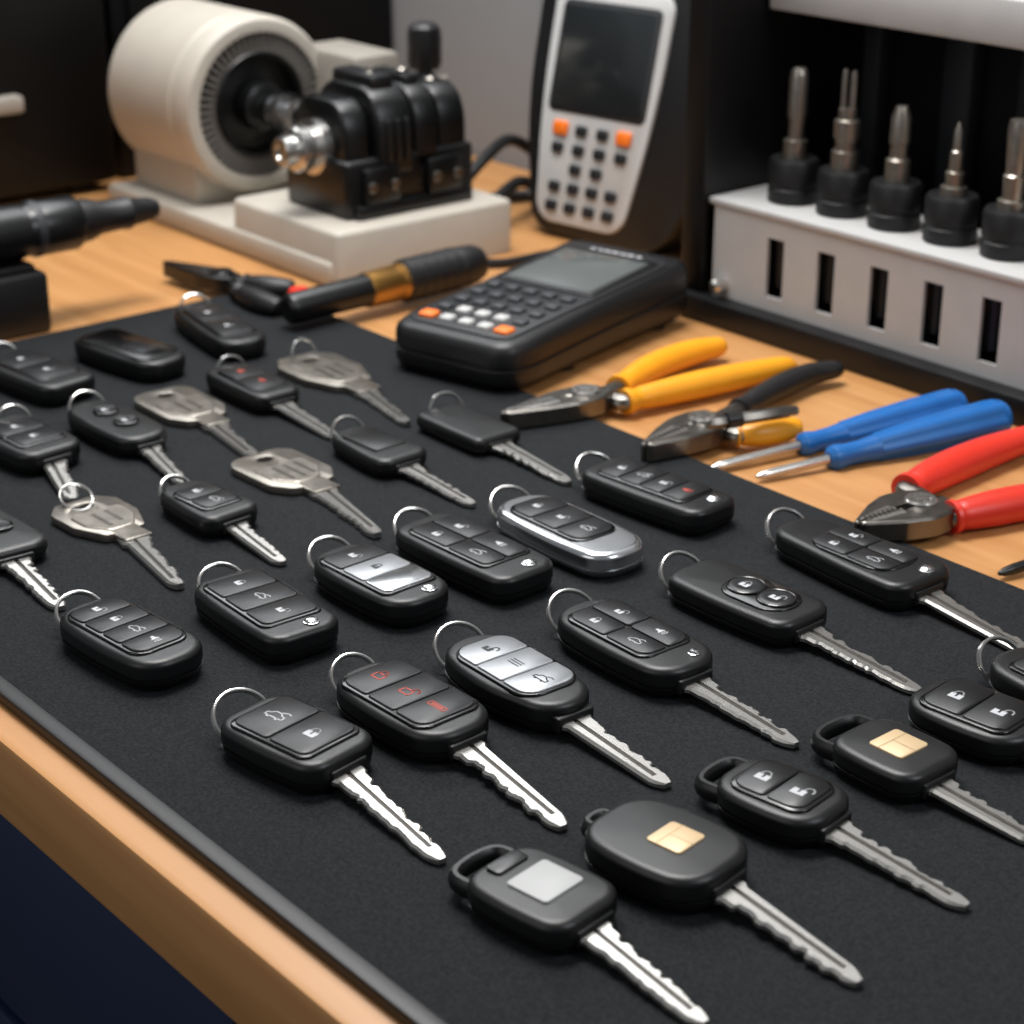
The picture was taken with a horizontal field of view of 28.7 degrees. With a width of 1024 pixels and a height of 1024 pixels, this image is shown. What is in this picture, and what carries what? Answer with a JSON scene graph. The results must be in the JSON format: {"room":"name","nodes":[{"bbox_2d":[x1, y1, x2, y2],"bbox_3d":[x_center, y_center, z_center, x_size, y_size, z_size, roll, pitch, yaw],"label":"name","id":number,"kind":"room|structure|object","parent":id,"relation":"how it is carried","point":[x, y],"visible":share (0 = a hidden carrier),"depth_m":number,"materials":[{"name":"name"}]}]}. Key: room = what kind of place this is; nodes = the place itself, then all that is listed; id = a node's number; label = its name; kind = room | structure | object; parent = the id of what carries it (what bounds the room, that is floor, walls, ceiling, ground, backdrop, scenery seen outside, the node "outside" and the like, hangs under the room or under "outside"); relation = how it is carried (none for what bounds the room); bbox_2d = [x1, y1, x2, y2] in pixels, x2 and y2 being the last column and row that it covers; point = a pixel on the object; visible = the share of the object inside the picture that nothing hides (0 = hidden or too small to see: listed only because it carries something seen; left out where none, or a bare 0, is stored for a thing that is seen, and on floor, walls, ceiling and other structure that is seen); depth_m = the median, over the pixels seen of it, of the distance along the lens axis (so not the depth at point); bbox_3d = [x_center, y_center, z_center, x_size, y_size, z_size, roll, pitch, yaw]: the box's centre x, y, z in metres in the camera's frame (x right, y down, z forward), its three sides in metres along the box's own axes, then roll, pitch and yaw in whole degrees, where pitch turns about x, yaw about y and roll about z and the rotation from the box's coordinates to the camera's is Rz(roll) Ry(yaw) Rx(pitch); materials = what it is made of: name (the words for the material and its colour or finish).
{"room":"service shop","nodes":[
{"label":"service shop","id":0,"kind":"room"},
{"bbox_2d":[391,0,542,170],"bbox_3d":[0.268,-0.542,1.425,0.120,2.500,4.400,-18,29,-36],"label":"wall","id":1,"kind":"structure","parent":0,"point":[489,46],"depth_m":1.77,"materials":[{"name":"grey paint"}]},
{"bbox_3d":[-0.624,0.916,1.234,2.440,0.040,4.400,-18,29,-36],"label":"floor","id":2,"kind":"structure","parent":0,"visible":0},
{"bbox_2d":[0,814,236,1023],"bbox_3d":[-0.027,0.372,1.367,0.815,0.858,2.110,-18,29,-36],"label":"base cabinet","id":3,"kind":"object","parent":2,"relation":"on","point":[66,958],"visible":0.02,"depth_m":0.84,"materials":[{"name":"blue metal"}]},
{"bbox_2d":[0,155,1023,1023],"bbox_3d":[-0.015,-0.046,1.201,0.821,0.041,2.150,-18,29,-36],"label":"countertop","id":4,"kind":"structure","parent":3,"relation":"on","point":[237,956],"depth_m":1.00,"materials":[{"name":"brown wood"}]},
{"bbox_2d":[0,259,50,340],"bbox_3d":[-0.373,-0.132,1.293,0.136,0.046,0.056,-18,29,-36],"label":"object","id":5,"kind":"object","parent":4,"relation":"on","point":[24,296],"visible":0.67,"depth_m":1.30,"materials":[{"name":"black plastic"}]},
{"bbox_2d":[0,195,159,262],"bbox_3d":[-0.341,-0.178,1.295,0.250,0.037,0.038,-17,28,-35],"label":"tool","id":6,"kind":"object","parent":5,"relation":"on","point":[41,227],"visible":1,"depth_m":1.31,"materials":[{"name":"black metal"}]},
{"bbox_2d":[0,0,115,198],"bbox_3d":[-0.637,-0.455,1.578,0.505,0.420,0.378,-18,29,-36],"label":"equipment case","id":7,"kind":"object","parent":4,"relation":"on","point":[56,131],"visible":1,"depth_m":1.62,"materials":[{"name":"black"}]},
{"bbox_2d":[163,260,307,316],"bbox_3d":[-0.186,-0.159,1.390,0.049,0.019,0.141,-18,29,-36],"label":"pliers","id":8,"kind":"object","parent":4,"relation":"on","point":[258,294],"visible":0.97,"depth_m":1.38,"materials":[{"name":"black metal"}]},
{"bbox_2d":[102,0,391,177],"bbox_3d":[-0.343,-0.572,1.855,0.292,0.420,0.390,-18,29,-36],"label":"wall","id":9,"kind":"structure","parent":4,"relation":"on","point":[366,22],"depth_m":1.78,"materials":[{"name":"black paint"}]},
{"bbox_2d":[108,0,530,283],"bbox_3d":[-0.101,-0.319,1.589,0.332,0.160,0.324,-18,29,-36],"label":"machine","id":10,"kind":"object","parent":4,"relation":"on","point":[323,162],"visible":0.92,"depth_m":1.50,"materials":[{"name":"cream painted metal"},{"name":"black metal"},{"name":"chrome"}]},
{"bbox_2d":[199,32,316,175],"bbox_3d":[-0.200,-0.318,1.556,0.110,0.110,0.016,-18,29,-36],"label":"fan grille","id":11,"kind":"object","parent":10,"relation":"attached to","point":[237,70],"depth_m":1.54,"materials":[{"name":"black plastic"}]},
{"bbox_2d":[280,245,550,323],"bbox_3d":[-0.044,-0.167,1.391,0.278,0.033,0.040,-17,28,-34],"label":"iron","id":12,"kind":"object","parent":4,"relation":"on","point":[428,274],"visible":0.88,"depth_m":1.35,"materials":[{"name":"black metal"}]},
{"bbox_2d":[0,294,1023,1023],"bbox_3d":[-0.007,0.049,0.915,0.420,0.006,1.037,-18,29,-36],"label":"mat","id":13,"kind":"object","parent":4,"relation":"on","point":[388,919],"visible":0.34,"depth_m":0.81,"materials":[{"name":"rubber"}]},
{"bbox_2d":[0,508,65,610],"bbox_3d":[-0.243,0.019,0.964,0.041,0.014,0.126,-16,28,-34],"label":"key","id":14,"kind":"object","parent":13,"relation":"on","point":[22,545],"visible":0.94,"depth_m":0.96,"materials":[{"name":"plastic"}]},
{"bbox_2d":[0,404,80,501],"bbox_3d":[-0.253,-0.033,1.086,0.044,0.020,0.116,-20,30,-39],"label":"key","id":15,"kind":"object","parent":13,"relation":"on","point":[29,445],"visible":0.98,"depth_m":1.08,"materials":[{"name":"plastic"}]},
{"bbox_2d":[0,341,94,405],"bbox_3d":[-0.291,-0.083,1.207,0.092,0.018,0.041,20,30,39],"label":"key fob","id":16,"kind":"object","parent":13,"relation":"on","point":[30,375],"visible":1,"depth_m":1.18,"materials":[{"name":"plastic"}]},
{"bbox_2d":[51,483,183,589],"bbox_3d":[-0.187,0.009,0.989,0.038,0.013,0.126,-19,30,-38],"label":"key","id":17,"kind":"object","parent":13,"relation":"on","point":[106,519],"visible":1,"depth_m":1.00,"materials":[{"name":"silver metal"}]},
{"bbox_2d":[68,390,184,484],"bbox_3d":[-0.209,-0.041,1.108,0.034,0.020,0.132,-19,29,-37],"label":"key","id":18,"kind":"object","parent":13,"relation":"on","point":[120,430],"visible":0.95,"depth_m":1.11,"materials":[{"name":"plastic"}]},
{"bbox_2d":[54,590,202,690],"bbox_3d":[-0.171,0.055,0.876,0.039,0.017,0.087,-21,31,-41],"label":"key fob","id":19,"kind":"object","parent":13,"relation":"on","point":[134,645],"visible":1,"depth_m":0.86,"materials":[{"name":"plastic"}]},
{"bbox_2d":[74,328,185,381],"bbox_3d":[-0.238,-0.098,1.241,0.084,0.015,0.038,19,29,38],"label":"key fob","id":20,"kind":"object","parent":13,"relation":"on","point":[121,352],"visible":1,"depth_m":1.23,"materials":[{"name":"plastic"}]},
{"bbox_2d":[134,386,257,456],"bbox_3d":[-0.172,-0.052,1.144,0.039,0.006,0.124,-17,28,-35],"label":"key","id":21,"kind":"object","parent":13,"relation":"on","point":[178,406],"visible":1,"depth_m":1.15,"materials":[{"name":"silver metal"}]},
{"bbox_2d":[174,293,265,360],"bbox_3d":[-0.191,-0.118,1.290,0.036,0.020,0.102,-13,26,-28],"label":"key fob","id":22,"kind":"object","parent":13,"relation":"on","point":[221,332],"visible":0.99,"depth_m":1.27,"materials":[{"name":"plastic"}]},
{"bbox_2d":[158,474,285,565],"bbox_3d":[-0.142,0.003,1.003,0.034,0.015,0.109,-20,30,-40],"label":"key","id":23,"kind":"object","parent":13,"relation":"on","point":[209,510],"visible":1,"depth_m":1.00,"materials":[{"name":"plastic"}]},
{"bbox_2d":[194,562,338,664],"bbox_3d":[-0.114,0.044,0.902,0.041,0.017,0.086,-17,28,-35],"label":"key fob","id":24,"kind":"object","parent":13,"relation":"on","point":[272,620],"visible":1,"depth_m":0.88,"materials":[{"name":"plastic"}]},
{"bbox_2d":[206,354,336,439],"bbox_3d":[-0.137,-0.066,1.167,0.033,0.019,0.129,-18,29,-36],"label":"key","id":25,"kind":"object","parent":13,"relation":"on","point":[250,387],"visible":0.99,"depth_m":1.17,"materials":[{"name":"plastic"}]},
{"bbox_2d":[231,448,380,538],"bbox_3d":[-0.098,-0.011,1.048,0.041,0.006,0.128,-19,29,-38],"label":"key","id":26,"kind":"object","parent":13,"relation":"on","point":[284,471],"visible":1,"depth_m":1.06,"materials":[{"name":"silver metal"}]},
{"bbox_2d":[211,687,445,864],"bbox_3d":[-0.065,0.098,0.774,0.137,0.019,0.041,19,29,37],"label":"key","id":27,"kind":"object","parent":13,"relation":"on","point":[302,747],"visible":1,"depth_m":0.77,"materials":[{"name":"plastic"}]},
{"bbox_2d":[277,338,409,425],"bbox_3d":[-0.092,-0.079,1.198,0.043,0.018,0.138,-17,28,-35],"label":"key","id":28,"kind":"object","parent":13,"relation":"on","point":[331,372],"visible":1,"depth_m":1.21,"materials":[{"name":"silver metal"}]},
{"bbox_2d":[307,535,448,627],"bbox_3d":[-0.065,0.032,0.932,0.040,0.017,0.085,-19,29,-38],"label":"key fob","id":29,"kind":"object","parent":13,"relation":"on","point":[384,587],"visible":1,"depth_m":0.91,"materials":[{"name":"plastic"}]},
{"bbox_2d":[330,415,475,507],"bbox_3d":[-0.058,-0.026,1.074,0.034,0.020,0.123,-19,29,-37],"label":"key","id":30,"kind":"object","parent":13,"relation":"on","point":[381,454],"visible":1,"depth_m":1.07,"materials":[{"name":"plastic"}]},
{"bbox_2d":[329,652,566,831],"bbox_3d":[-0.023,0.088,0.797,0.041,0.017,0.147,-19,29,-38],"label":"key","id":31,"kind":"object","parent":13,"relation":"on","point":[406,708],"visible":0.99,"depth_m":0.80,"materials":[{"name":"plastic"}]},
{"bbox_2d":[392,507,552,603],"bbox_3d":[-0.023,0.019,0.961,0.040,0.017,0.096,-19,29,-38],"label":"key fob","id":32,"kind":"object","parent":13,"relation":"on","point":[478,560],"visible":0.99,"depth_m":0.94,"materials":[{"name":"plastic"}]},
{"bbox_2d":[417,391,571,485],"bbox_3d":[-0.006,-0.039,1.106,0.037,0.021,0.128,-18,29,-36],"label":"key","id":33,"kind":"object","parent":13,"relation":"on","point":[471,430],"visible":1,"depth_m":1.11,"materials":[{"name":"plastic"}]},
{"bbox_2d":[432,621,671,788],"bbox_3d":[0.016,0.078,0.822,0.040,0.019,0.144,-17,28,-35],"label":"key","id":34,"kind":"object","parent":13,"relation":"on","point":[516,682],"visible":1,"depth_m":0.82,"materials":[{"name":"plastic"}]},
{"bbox_2d":[488,485,642,577],"bbox_3d":[0.024,0.009,0.987,0.040,0.018,0.098,-18,29,-36],"label":"key fob","id":35,"kind":"object","parent":13,"relation":"on","point":[579,540],"visible":1,"depth_m":0.97,"materials":[{"name":"silver plastic"}]},
{"bbox_2d":[448,844,708,1023],"bbox_3d":[0.027,0.139,0.678,0.116,0.015,0.039,19,29,38],"label":"key","id":36,"kind":"object","parent":13,"relation":"on","point":[549,903],"visible":1,"depth_m":0.68,"materials":[{"name":"plastic"}]},
{"bbox_2d":[574,451,734,535],"bbox_3d":[0.070,-0.011,1.032,0.038,0.018,0.095,-21,31,-40],"label":"key fob","id":37,"kind":"object","parent":13,"relation":"on","point":[651,494],"visible":1,"depth_m":1.01,"materials":[{"name":"plastic"}]},
{"bbox_2d":[546,588,799,748],"bbox_3d":[0.067,0.065,0.852,0.040,0.018,0.148,-17,28,-35],"label":"key","id":38,"kind":"object","parent":13,"relation":"on","point":[629,645],"visible":1,"depth_m":0.85,"materials":[{"name":"plastic"}]},
{"bbox_2d":[580,800,862,987],"bbox_3d":[0.075,0.129,0.699,0.126,0.017,0.045,19,29,38],"label":"key","id":39,"kind":"object","parent":13,"relation":"on","point":[665,856],"visible":1,"depth_m":0.70,"materials":[{"name":"plastic"}]},
{"bbox_2d":[658,550,921,694],"bbox_3d":[0.124,0.048,0.894,0.039,0.019,0.150,-19,30,-38],"label":"key","id":40,"kind":"object","parent":13,"relation":"on","point":[750,604],"visible":1,"depth_m":0.89,"materials":[{"name":"plastic"}]},
{"bbox_2d":[694,756,970,911],"bbox_3d":[0.119,0.115,0.736,0.119,0.016,0.037,19,29,38],"label":"key","id":41,"kind":"object","parent":13,"relation":"on","point":[781,803],"visible":1,"depth_m":0.74,"materials":[{"name":"plastic"}]},
{"bbox_2d":[765,507,1023,649],"bbox_3d":[0.180,0.031,0.934,0.042,0.019,0.161,-18,29,-36],"label":"key","id":42,"kind":"object","parent":13,"relation":"on","point":[885,574],"visible":0.92,"depth_m":0.93,"materials":[{"name":"plastic"}]},
{"bbox_2d":[810,714,1023,844],"bbox_3d":[0.160,0.101,0.768,0.038,0.015,0.103,-18,29,-37],"label":"key","id":43,"kind":"object","parent":13,"relation":"on","point":[898,762],"visible":1,"depth_m":0.77,"materials":[{"name":"plastic"}]},
{"bbox_2d":[908,678,1023,764],"bbox_3d":[0.204,0.090,0.794,0.101,0.016,0.039,21,30,40],"label":"key","id":44,"kind":"object","parent":13,"relation":"on","point":[979,722],"visible":0.99,"depth_m":0.80,"materials":[{"name":"plastic"}]},
{"bbox_2d":[976,635,1023,700],"bbox_3d":[0.223,0.072,0.837,0.038,0.018,0.067,-15,27,-32],"label":"key fob","id":45,"kind":"object","parent":13,"relation":"on","point":[1006,673],"visible":0.95,"depth_m":0.84,"materials":[{"name":"plastic"}]},
{"bbox_2d":[395,240,687,390],"bbox_3d":[0.021,-0.128,1.283,0.101,0.046,0.204,16,28,34],"label":"handheld tester","id":46,"kind":"object","parent":4,"relation":"on","point":[526,323],"visible":1,"depth_m":1.24,"materials":[{"name":"black plastic"}]},
{"bbox_2d":[529,0,689,252],"bbox_3d":[0.106,-0.309,1.511,0.199,0.200,0.116,20,30,38],"label":"handheld tester","id":47,"kind":"object","parent":4,"relation":"on","point":[608,98],"visible":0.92,"depth_m":1.49,"materials":[{"name":"white plastic"}]},
{"bbox_2d":[500,337,796,428],"bbox_3d":[0.077,-0.075,1.192,0.203,0.017,0.071,-18,29,-36],"label":"pliers","id":48,"kind":"object","parent":4,"relation":"on","point":[629,391],"visible":0.96,"depth_m":1.18,"materials":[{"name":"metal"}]},
{"bbox_2d":[640,360,843,461],"bbox_3d":[0.148,-0.057,1.149,0.060,0.016,0.194,19,29,38],"label":"pliers","id":49,"kind":"object","parent":4,"relation":"on","point":[686,433],"visible":0.87,"depth_m":1.12,"materials":[{"name":"metal"}]},
{"bbox_2d":[704,405,798,429],"bbox_3d":[0.133,-0.053,1.105,0.057,0.009,0.009,-9,25,-21],"label":"handle","id":50,"kind":"object","parent":49,"relation":"attached to","point":[735,419],"visible":1,"depth_m":1.10,"materials":[{"name":"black metal"}]},
{"bbox_2d":[711,389,967,469],"bbox_3d":[0.184,-0.046,1.122,0.174,0.021,0.021,-12,26,-26],"label":"screwdriver","id":51,"kind":"object","parent":4,"relation":"on","point":[857,427],"visible":0.7,"depth_m":1.12,"materials":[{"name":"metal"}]},
{"bbox_2d":[681,0,1023,425],"bbox_3d":[0.283,-0.302,1.215,0.183,0.420,0.440,-18,29,-36],"label":"tool rack","id":52,"kind":"object","parent":4,"relation":"on","point":[900,309],"visible":0.96,"depth_m":1.30,"materials":[{"name":"white paint"}]},
{"bbox_2d":[767,67,819,205],"bbox_3d":[0.183,-0.244,1.292,0.033,0.086,0.033,-18,29,-36],"label":"bit","id":53,"kind":"object","parent":52,"relation":"on","point":[792,173],"visible":0.98,"depth_m":1.29,"materials":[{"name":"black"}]},
{"bbox_2d":[815,69,869,218],"bbox_3d":[0.211,-0.233,1.261,0.033,0.091,0.033,-18,29,-36],"label":"bit","id":54,"kind":"object","parent":52,"relation":"on","point":[842,184],"visible":0.99,"depth_m":1.26,"materials":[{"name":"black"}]},
{"bbox_2d":[867,105,922,231],"bbox_3d":[0.238,-0.213,1.234,0.033,0.075,0.033,-18,29,-36],"label":"bit","id":55,"kind":"object","parent":52,"relation":"on","point":[895,197],"visible":1,"depth_m":1.23,"materials":[{"name":"black plastic"}]},
{"bbox_2d":[770,0,1023,49],"bbox_3d":[0.327,-0.300,1.200,0.115,0.028,0.362,-18,29,-36],"label":"shelf","id":56,"kind":"object","parent":52,"relation":"attached to","point":[991,22],"depth_m":1.20,"materials":[{"name":"white metal"}]},
{"bbox_2d":[922,122,980,246],"bbox_3d":[0.266,-0.199,1.203,0.033,0.072,0.033,-18,29,-36],"label":"bit","id":57,"kind":"object","parent":52,"relation":"on","point":[951,211],"visible":1,"depth_m":1.20,"materials":[{"name":"black plastic"}]},
{"bbox_2d":[979,118,1023,261],"bbox_3d":[0.294,-0.190,1.171,0.033,0.080,0.033,-18,29,-36],"label":"bit","id":58,"kind":"object","parent":52,"relation":"on","point":[1002,226],"visible":1,"depth_m":1.17,"materials":[{"name":"black plastic"}]},
{"bbox_2d":[756,399,1012,478],"bbox_3d":[0.206,-0.039,1.106,0.167,0.023,0.023,-11,25,-24],"label":"screwdriver","id":59,"kind":"object","parent":4,"relation":"on","point":[943,430],"visible":0.95,"depth_m":1.11,"materials":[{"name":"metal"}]},
{"bbox_2d":[854,426,1023,541],"bbox_3d":[0.243,-0.012,1.043,0.183,0.019,0.081,-18,29,-36],"label":"pliers","id":60,"kind":"object","parent":4,"relation":"on","point":[912,511],"visible":0.97,"depth_m":1.01,"materials":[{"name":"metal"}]},
{"bbox_2d":[997,560,1023,575],"bbox_3d":[0.285,0.014,0.984,0.120,0.019,0.019,-12,26,-27],"label":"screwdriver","id":61,"kind":"object","parent":4,"relation":"on","point":[1017,567],"visible":1,"depth_m":0.96,"materials":[{"name":"black metal"}]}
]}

